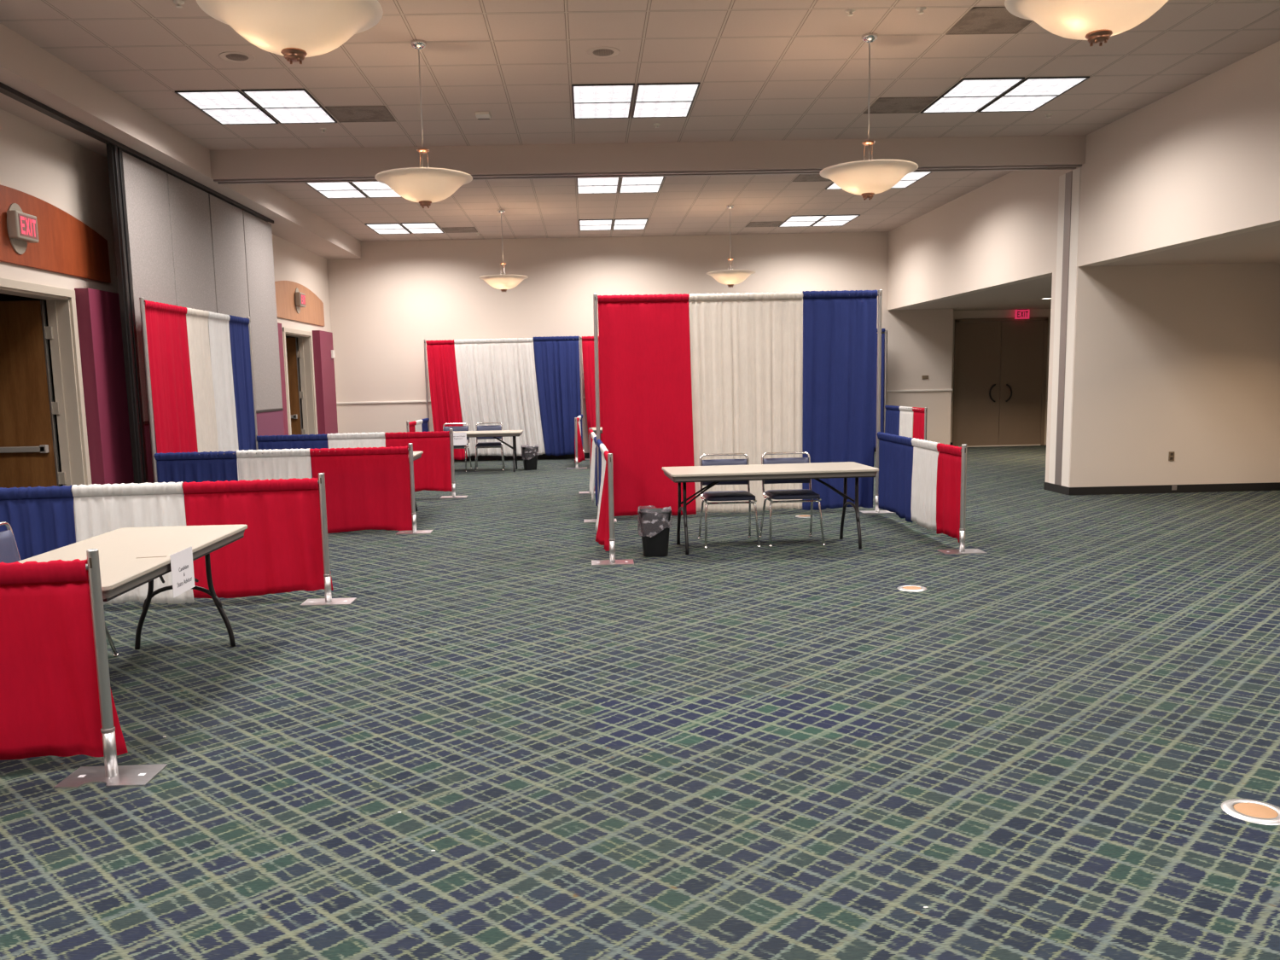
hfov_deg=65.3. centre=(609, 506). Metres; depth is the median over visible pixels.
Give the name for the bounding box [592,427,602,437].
folding table
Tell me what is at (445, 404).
drape
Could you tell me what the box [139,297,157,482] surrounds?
upright pole
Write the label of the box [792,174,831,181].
ceiling vent
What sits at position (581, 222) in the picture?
diffuser
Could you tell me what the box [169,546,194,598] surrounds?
paper sign
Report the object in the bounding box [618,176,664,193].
recessed light
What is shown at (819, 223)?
diffuser
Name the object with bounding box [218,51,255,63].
ceiling speaker
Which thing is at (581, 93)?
diffuser
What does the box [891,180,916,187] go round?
diffuser
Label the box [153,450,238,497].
drape
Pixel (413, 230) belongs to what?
diffuser
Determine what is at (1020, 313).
exit sign
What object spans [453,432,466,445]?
paper sign
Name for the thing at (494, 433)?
folding table
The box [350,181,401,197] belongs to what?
recessed light
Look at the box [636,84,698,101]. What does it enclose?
diffuser
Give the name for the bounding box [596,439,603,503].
drape
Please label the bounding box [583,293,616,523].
upright pole
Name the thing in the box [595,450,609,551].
drape
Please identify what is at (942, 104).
diffuser
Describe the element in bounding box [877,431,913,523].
drape
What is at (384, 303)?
wall
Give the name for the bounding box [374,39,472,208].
pendant lamp
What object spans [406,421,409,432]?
upright pole
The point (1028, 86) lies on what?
diffuser
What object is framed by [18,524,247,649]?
folding table
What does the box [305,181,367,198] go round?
recessed light
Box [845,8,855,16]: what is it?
sprinkler head
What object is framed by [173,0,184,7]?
sprinkler head
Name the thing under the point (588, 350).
drape
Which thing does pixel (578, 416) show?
drape
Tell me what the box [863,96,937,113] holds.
ceiling vent
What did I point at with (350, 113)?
ceiling vent
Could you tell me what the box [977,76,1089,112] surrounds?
recessed light
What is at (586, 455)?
baseboard
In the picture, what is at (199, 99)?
diffuser
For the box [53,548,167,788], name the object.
upright pole
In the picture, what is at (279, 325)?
pilaster
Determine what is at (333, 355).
switch box
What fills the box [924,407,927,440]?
upright pole
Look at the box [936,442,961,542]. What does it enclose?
drape
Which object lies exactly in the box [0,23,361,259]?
soffit
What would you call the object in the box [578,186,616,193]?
diffuser
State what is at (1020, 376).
door
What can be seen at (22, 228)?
exit sign
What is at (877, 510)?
upright pole
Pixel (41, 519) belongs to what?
drape
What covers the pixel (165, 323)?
drape
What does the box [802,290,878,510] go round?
drape
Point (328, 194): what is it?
diffuser
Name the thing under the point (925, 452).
drape
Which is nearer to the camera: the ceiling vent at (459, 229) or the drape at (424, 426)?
the ceiling vent at (459, 229)
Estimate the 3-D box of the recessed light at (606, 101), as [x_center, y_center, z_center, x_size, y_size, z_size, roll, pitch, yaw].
[-0.066,-3.989,9.868,0.586,0.012,1.195,-1,7,-1]
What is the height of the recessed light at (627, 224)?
0.012 m
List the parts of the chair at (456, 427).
backrest, frame, seat, leg, leg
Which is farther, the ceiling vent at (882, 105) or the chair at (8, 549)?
the ceiling vent at (882, 105)
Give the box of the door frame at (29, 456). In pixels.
[0,277,91,534]
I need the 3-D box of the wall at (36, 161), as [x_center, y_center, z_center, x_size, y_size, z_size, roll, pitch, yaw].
[-5.221,-1.390,7.170,0.200,4.264,24.800,-1,7,-1]
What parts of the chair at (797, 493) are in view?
leg, leg, backrest, frame, seat frame, seat, leg, leg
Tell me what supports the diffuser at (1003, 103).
attached to the recessed light at (1031, 94)
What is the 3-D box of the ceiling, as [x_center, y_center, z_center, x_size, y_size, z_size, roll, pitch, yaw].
[0.342,-3.725,7.096,11.110,0.150,25.000,-1,7,-1]
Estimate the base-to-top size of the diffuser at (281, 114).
0.006 m
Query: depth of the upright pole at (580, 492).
13.65 m
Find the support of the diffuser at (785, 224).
attached to the recessed light at (793, 221)
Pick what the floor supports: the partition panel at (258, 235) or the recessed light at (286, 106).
the partition panel at (258, 235)
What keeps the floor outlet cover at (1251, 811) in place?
on the floor
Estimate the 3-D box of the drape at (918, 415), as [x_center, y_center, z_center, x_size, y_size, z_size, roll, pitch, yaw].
[5.500,-1.327,17.738,0.053,0.851,0.617,-1,7,-2]
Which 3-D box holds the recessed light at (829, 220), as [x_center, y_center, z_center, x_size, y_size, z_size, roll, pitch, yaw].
[4.026,-5.089,17.809,0.586,0.012,1.195,-1,7,-1]
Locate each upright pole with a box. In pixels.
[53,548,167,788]
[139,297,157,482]
[246,317,258,450]
[299,472,356,605]
[395,443,433,534]
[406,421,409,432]
[423,339,430,431]
[439,428,467,498]
[566,417,587,469]
[574,336,589,459]
[578,427,595,494]
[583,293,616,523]
[591,453,634,565]
[859,289,894,513]
[875,330,887,453]
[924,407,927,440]
[936,444,987,554]
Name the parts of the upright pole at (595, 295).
plate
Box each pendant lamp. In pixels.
[196,0,383,64]
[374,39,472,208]
[478,209,527,292]
[706,204,755,287]
[819,32,918,200]
[1004,0,1168,46]
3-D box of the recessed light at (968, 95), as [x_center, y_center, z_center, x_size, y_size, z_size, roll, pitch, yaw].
[3.590,-4.076,9.938,0.586,0.012,1.195,-1,7,-1]
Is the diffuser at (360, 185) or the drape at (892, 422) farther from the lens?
the drape at (892, 422)
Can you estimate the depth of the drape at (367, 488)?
10.34 m
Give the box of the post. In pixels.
[106,143,148,483]
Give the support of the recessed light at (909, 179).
in the ceiling
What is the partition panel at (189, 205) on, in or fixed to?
on the floor
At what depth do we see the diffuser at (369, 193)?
14.33 m
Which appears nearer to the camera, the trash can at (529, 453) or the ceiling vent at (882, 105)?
the ceiling vent at (882, 105)
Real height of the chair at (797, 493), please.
0.821 m
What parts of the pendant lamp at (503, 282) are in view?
stem, lamp shade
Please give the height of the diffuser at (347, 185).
0.006 m
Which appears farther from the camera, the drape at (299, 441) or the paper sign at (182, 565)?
the drape at (299, 441)
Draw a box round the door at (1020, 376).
[952,317,1048,447]
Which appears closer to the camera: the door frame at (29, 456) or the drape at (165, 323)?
the door frame at (29, 456)
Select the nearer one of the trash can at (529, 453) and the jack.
the jack
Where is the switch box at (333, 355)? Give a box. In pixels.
[331,349,335,358]
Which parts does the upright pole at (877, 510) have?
plate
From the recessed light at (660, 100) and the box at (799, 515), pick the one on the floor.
the box at (799, 515)
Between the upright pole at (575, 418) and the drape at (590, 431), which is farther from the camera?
the upright pole at (575, 418)
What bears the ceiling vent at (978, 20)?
in the ceiling
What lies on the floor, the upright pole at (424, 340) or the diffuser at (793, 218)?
the upright pole at (424, 340)
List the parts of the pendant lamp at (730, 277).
stem, lamp shade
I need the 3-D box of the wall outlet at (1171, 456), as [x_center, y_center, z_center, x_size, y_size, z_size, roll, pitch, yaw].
[6.926,-0.614,12.300,0.070,0.115,0.010,-1,7,-1]
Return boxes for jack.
[1171,485,1176,490]
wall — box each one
[0,108,331,477]
[0,293,303,485]
[326,232,953,453]
[887,40,1279,310]
[1045,262,1279,487]
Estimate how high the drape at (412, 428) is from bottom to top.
0.778 m
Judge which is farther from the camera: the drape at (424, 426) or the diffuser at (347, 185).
the drape at (424, 426)
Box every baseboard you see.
[453,444,950,460]
[1043,482,1279,495]
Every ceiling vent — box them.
[325,105,395,122]
[441,226,477,232]
[745,221,783,226]
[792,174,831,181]
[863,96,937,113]
[945,6,1033,34]
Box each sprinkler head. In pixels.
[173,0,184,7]
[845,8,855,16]
[915,6,925,14]
[1044,113,1052,117]
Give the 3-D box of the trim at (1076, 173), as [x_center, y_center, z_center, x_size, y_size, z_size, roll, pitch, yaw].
[5.634,-2.163,12.367,0.006,3.820,0.530,-1,7,-1]
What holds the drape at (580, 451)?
hanging from the crossbar
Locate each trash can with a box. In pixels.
[521,444,538,470]
[637,506,672,557]
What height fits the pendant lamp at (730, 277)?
1.292 m
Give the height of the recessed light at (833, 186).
0.012 m
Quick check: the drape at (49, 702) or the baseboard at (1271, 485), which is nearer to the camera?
the drape at (49, 702)
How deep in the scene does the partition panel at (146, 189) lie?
10.40 m
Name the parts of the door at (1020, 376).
pull handle, pull handle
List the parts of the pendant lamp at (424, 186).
stem, lamp shade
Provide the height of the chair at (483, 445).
0.821 m
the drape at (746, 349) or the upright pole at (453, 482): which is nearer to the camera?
the drape at (746, 349)
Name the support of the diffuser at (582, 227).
attached to the recessed light at (584, 224)
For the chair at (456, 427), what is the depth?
17.82 m
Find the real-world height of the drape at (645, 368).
2.400 m
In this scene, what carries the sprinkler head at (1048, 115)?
attached to the ceiling
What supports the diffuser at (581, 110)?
attached to the recessed light at (606, 101)
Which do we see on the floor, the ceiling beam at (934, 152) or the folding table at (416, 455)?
the folding table at (416, 455)
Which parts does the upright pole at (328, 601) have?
plate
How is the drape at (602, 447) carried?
hanging from the crossbar
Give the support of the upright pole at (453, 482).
on the floor
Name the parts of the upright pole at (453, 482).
plate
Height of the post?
3.920 m
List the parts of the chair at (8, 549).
backrest, frame, leg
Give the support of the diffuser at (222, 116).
attached to the recessed light at (229, 107)
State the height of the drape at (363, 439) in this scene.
0.831 m
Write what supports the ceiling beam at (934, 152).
attached to the ceiling
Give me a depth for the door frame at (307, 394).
17.94 m
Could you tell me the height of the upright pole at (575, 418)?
0.890 m
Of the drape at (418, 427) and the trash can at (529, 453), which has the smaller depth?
the trash can at (529, 453)
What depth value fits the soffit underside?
11.71 m
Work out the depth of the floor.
4.16 m
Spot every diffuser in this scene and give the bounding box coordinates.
[179,91,255,108]
[203,109,274,123]
[244,90,319,107]
[264,107,334,122]
[307,181,355,190]
[319,190,365,197]
[352,181,391,189]
[362,189,400,197]
[366,223,403,229]
[373,228,409,233]
[401,223,437,228]
[407,228,442,233]
[573,85,633,102]
[574,103,629,118]
[577,177,618,186]
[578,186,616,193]
[579,220,611,225]
[580,225,610,230]
[613,224,645,229]
[614,219,646,224]
[620,185,660,192]
[621,176,663,185]
[633,101,691,116]
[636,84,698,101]
[779,221,814,226]
[785,215,823,221]
[813,221,849,226]
[820,215,858,221]
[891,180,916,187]
[901,171,930,180]
[924,97,994,112]
[944,79,1021,96]
[981,95,1056,111]
[1005,78,1085,95]
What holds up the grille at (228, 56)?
attached to the ceiling speaker at (232, 56)
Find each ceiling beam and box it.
[209,134,1086,179]
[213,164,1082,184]
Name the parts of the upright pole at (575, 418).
plate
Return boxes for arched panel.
[0,184,110,283]
[274,280,324,326]
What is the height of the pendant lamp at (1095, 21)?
1.292 m
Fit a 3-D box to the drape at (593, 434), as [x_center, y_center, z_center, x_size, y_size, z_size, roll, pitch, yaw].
[-0.195,-0.486,12.336,0.092,0.810,0.998,-2,7,-3]
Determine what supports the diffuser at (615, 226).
attached to the recessed light at (627, 224)
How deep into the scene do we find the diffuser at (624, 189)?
14.42 m
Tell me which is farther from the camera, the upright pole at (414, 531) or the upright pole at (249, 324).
the upright pole at (249, 324)
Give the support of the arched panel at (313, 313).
attached to the wall at (36, 161)
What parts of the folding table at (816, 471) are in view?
leg, leg, steel frame, leg, leg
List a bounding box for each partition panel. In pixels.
[122,151,176,482]
[166,173,216,363]
[208,193,249,382]
[242,209,284,436]
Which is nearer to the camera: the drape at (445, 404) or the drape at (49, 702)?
the drape at (49, 702)
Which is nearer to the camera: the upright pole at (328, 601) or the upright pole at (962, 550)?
the upright pole at (328, 601)
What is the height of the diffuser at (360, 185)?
0.006 m
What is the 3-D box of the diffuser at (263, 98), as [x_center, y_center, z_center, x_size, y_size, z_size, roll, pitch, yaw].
[-3.106,-3.881,9.517,0.554,0.006,0.572,-1,7,-1]
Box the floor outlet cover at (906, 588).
[897,585,927,591]
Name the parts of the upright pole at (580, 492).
plate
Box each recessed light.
[174,89,278,124]
[241,88,337,123]
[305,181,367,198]
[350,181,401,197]
[364,222,411,234]
[400,222,444,233]
[571,83,634,119]
[576,177,619,193]
[578,219,612,230]
[612,218,648,230]
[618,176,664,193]
[631,82,700,118]
[778,215,825,226]
[811,214,860,226]
[825,182,842,189]
[890,171,932,188]
[920,77,1024,113]
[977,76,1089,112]
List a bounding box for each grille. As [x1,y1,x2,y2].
[225,53,248,60]
[592,48,613,56]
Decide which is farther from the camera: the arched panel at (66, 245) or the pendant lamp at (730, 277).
the pendant lamp at (730, 277)
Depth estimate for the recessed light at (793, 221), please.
17.77 m
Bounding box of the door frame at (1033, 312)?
[950,308,1050,445]
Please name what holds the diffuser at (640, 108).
attached to the recessed light at (660, 100)
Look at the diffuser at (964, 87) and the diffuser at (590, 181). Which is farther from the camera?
the diffuser at (590, 181)
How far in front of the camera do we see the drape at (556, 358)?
19.28 m
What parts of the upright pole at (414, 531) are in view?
plate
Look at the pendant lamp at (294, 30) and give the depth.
4.29 m
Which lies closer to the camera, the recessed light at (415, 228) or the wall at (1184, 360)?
the wall at (1184, 360)
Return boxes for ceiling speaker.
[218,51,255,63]
[586,46,620,58]
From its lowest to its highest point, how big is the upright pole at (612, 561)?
0.930 m
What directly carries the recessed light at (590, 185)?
in the ceiling
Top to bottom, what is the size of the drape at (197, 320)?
2.404 m
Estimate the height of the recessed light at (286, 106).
0.012 m
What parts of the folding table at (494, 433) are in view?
steel frame, leg, leg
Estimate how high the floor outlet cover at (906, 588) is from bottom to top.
0.008 m
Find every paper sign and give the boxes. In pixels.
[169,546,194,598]
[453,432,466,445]
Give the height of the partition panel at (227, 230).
3.900 m
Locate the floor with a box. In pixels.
[0,445,1279,959]
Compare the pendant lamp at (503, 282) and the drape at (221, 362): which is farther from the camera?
the pendant lamp at (503, 282)
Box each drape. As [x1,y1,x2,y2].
[0,485,75,560]
[0,558,127,760]
[71,481,194,605]
[144,300,197,453]
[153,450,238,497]
[182,477,333,598]
[186,308,218,452]
[208,311,238,480]
[228,314,255,450]
[236,448,311,480]
[256,433,328,477]
[309,446,412,533]
[327,432,385,448]
[384,430,452,491]
[408,420,416,432]
[415,419,422,431]
[421,418,429,431]
[425,339,466,459]
[453,337,545,456]
[533,336,581,455]
[574,417,585,462]
[577,415,581,435]
[580,414,582,446]
[581,336,602,448]
[588,429,594,491]
[589,431,596,502]
[593,436,598,507]
[595,443,608,532]
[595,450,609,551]
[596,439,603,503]
[597,293,696,516]
[688,291,802,512]
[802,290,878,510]
[874,328,884,448]
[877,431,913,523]
[884,405,900,435]
[899,406,913,437]
[910,437,940,529]
[912,407,925,440]
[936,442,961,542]
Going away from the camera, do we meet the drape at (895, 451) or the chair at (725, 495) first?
the chair at (725, 495)
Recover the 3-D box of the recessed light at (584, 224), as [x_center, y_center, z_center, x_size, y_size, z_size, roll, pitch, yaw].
[-0.239,-4.988,17.728,0.586,0.012,1.195,-1,7,-1]
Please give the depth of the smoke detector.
10.17 m
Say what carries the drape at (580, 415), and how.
hanging from the crossbar
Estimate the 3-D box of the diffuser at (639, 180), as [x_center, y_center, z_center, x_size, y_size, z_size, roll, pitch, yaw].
[0.457,-4.506,13.818,0.554,0.006,0.572,-1,7,-1]
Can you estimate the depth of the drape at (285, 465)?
10.25 m
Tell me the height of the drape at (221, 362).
2.406 m
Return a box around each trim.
[336,389,952,404]
[1048,167,1081,487]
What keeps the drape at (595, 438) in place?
hanging from the crossbar
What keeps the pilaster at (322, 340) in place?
attached to the wall at (36, 161)
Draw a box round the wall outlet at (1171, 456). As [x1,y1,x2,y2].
[1168,451,1174,460]
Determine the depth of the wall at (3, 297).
13.62 m
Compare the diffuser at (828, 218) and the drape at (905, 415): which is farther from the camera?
the drape at (905, 415)
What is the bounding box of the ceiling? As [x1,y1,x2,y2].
[0,0,1279,241]
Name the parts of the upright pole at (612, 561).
plate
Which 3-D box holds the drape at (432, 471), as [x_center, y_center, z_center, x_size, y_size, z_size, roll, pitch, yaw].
[-2.562,-0.590,13.450,0.853,0.826,0.055,-2,7,-4]
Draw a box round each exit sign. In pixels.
[6,203,38,254]
[294,287,306,313]
[1014,308,1029,319]
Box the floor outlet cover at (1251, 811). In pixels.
[1221,798,1279,825]
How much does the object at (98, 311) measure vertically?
2.530 m
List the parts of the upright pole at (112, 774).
plate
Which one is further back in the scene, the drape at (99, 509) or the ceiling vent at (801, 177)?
the ceiling vent at (801, 177)
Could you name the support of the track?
attached to the soffit
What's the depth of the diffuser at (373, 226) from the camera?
17.38 m
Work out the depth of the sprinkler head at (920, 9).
7.51 m
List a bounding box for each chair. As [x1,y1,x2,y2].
[0,521,118,657]
[442,423,471,471]
[474,422,505,471]
[698,453,760,548]
[759,451,825,546]
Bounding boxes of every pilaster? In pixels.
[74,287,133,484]
[277,322,288,435]
[312,330,337,448]
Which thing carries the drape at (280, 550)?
hanging from the crossbar
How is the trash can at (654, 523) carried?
on the floor
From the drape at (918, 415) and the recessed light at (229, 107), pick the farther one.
the drape at (918, 415)
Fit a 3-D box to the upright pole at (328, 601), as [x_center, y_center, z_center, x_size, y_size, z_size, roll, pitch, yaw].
[-2.023,0.230,7.113,0.356,0.930,0.210,-1,7,-1]
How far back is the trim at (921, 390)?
19.60 m
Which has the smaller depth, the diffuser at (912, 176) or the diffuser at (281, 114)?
the diffuser at (281, 114)
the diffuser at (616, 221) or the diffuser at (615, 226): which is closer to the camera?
the diffuser at (616, 221)
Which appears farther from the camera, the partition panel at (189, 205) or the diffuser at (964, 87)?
the partition panel at (189, 205)
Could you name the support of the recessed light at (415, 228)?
in the ceiling
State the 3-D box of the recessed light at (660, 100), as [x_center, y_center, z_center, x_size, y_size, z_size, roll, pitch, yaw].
[0.543,-4.003,9.880,0.586,0.012,1.195,-1,7,-1]
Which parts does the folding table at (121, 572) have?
leg, steel frame, leg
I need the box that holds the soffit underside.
[901,225,1279,310]
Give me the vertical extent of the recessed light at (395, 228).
0.012 m
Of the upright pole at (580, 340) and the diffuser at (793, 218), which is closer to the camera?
the diffuser at (793, 218)
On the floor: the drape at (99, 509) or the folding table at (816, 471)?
the folding table at (816, 471)
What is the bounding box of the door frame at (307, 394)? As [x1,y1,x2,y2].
[282,326,317,435]
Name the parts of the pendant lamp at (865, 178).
lamp shade, stem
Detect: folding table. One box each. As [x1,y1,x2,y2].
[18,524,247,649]
[389,451,423,530]
[453,430,523,471]
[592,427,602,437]
[662,461,878,554]
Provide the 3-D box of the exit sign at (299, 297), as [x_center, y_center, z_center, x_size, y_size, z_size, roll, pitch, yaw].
[-5.278,-3.514,17.082,0.107,0.430,0.330,-1,7,-1]
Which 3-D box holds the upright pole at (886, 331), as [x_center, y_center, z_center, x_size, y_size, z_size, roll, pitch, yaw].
[5.381,-2.229,19.446,0.356,2.370,0.210,-1,7,-1]
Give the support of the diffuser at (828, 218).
attached to the recessed light at (829, 220)
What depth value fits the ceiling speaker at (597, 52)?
8.36 m
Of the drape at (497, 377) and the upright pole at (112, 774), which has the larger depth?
the drape at (497, 377)
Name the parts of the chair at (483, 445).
leg, leg, seat, frame, seat frame, backrest, leg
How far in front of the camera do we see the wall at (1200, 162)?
10.77 m
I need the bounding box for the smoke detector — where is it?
[474,111,490,119]
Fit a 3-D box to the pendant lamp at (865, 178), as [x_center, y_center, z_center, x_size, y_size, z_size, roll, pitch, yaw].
[2.126,-3.174,8.173,0.788,1.292,0.788,-1,7,-1]
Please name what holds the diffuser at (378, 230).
attached to the recessed light at (395, 228)
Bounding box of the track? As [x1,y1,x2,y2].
[0,81,273,223]
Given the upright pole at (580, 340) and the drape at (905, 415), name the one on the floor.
the upright pole at (580, 340)
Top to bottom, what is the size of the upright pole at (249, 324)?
2.450 m
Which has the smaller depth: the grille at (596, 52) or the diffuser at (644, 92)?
the grille at (596, 52)
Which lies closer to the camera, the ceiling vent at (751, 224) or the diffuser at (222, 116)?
the diffuser at (222, 116)
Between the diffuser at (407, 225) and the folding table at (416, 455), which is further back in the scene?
the diffuser at (407, 225)
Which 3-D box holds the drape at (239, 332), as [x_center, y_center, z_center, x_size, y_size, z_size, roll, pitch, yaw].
[-4.694,-1.221,12.865,0.064,2.406,0.707,-1,7,-1]
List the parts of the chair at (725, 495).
leg, leg, backrest, frame, seat, seat frame, leg, leg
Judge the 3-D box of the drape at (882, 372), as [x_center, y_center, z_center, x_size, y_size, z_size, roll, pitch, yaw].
[4.893,-2.274,19.430,0.923,2.326,0.093,-1,7,-1]
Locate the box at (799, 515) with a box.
[795,514,814,517]

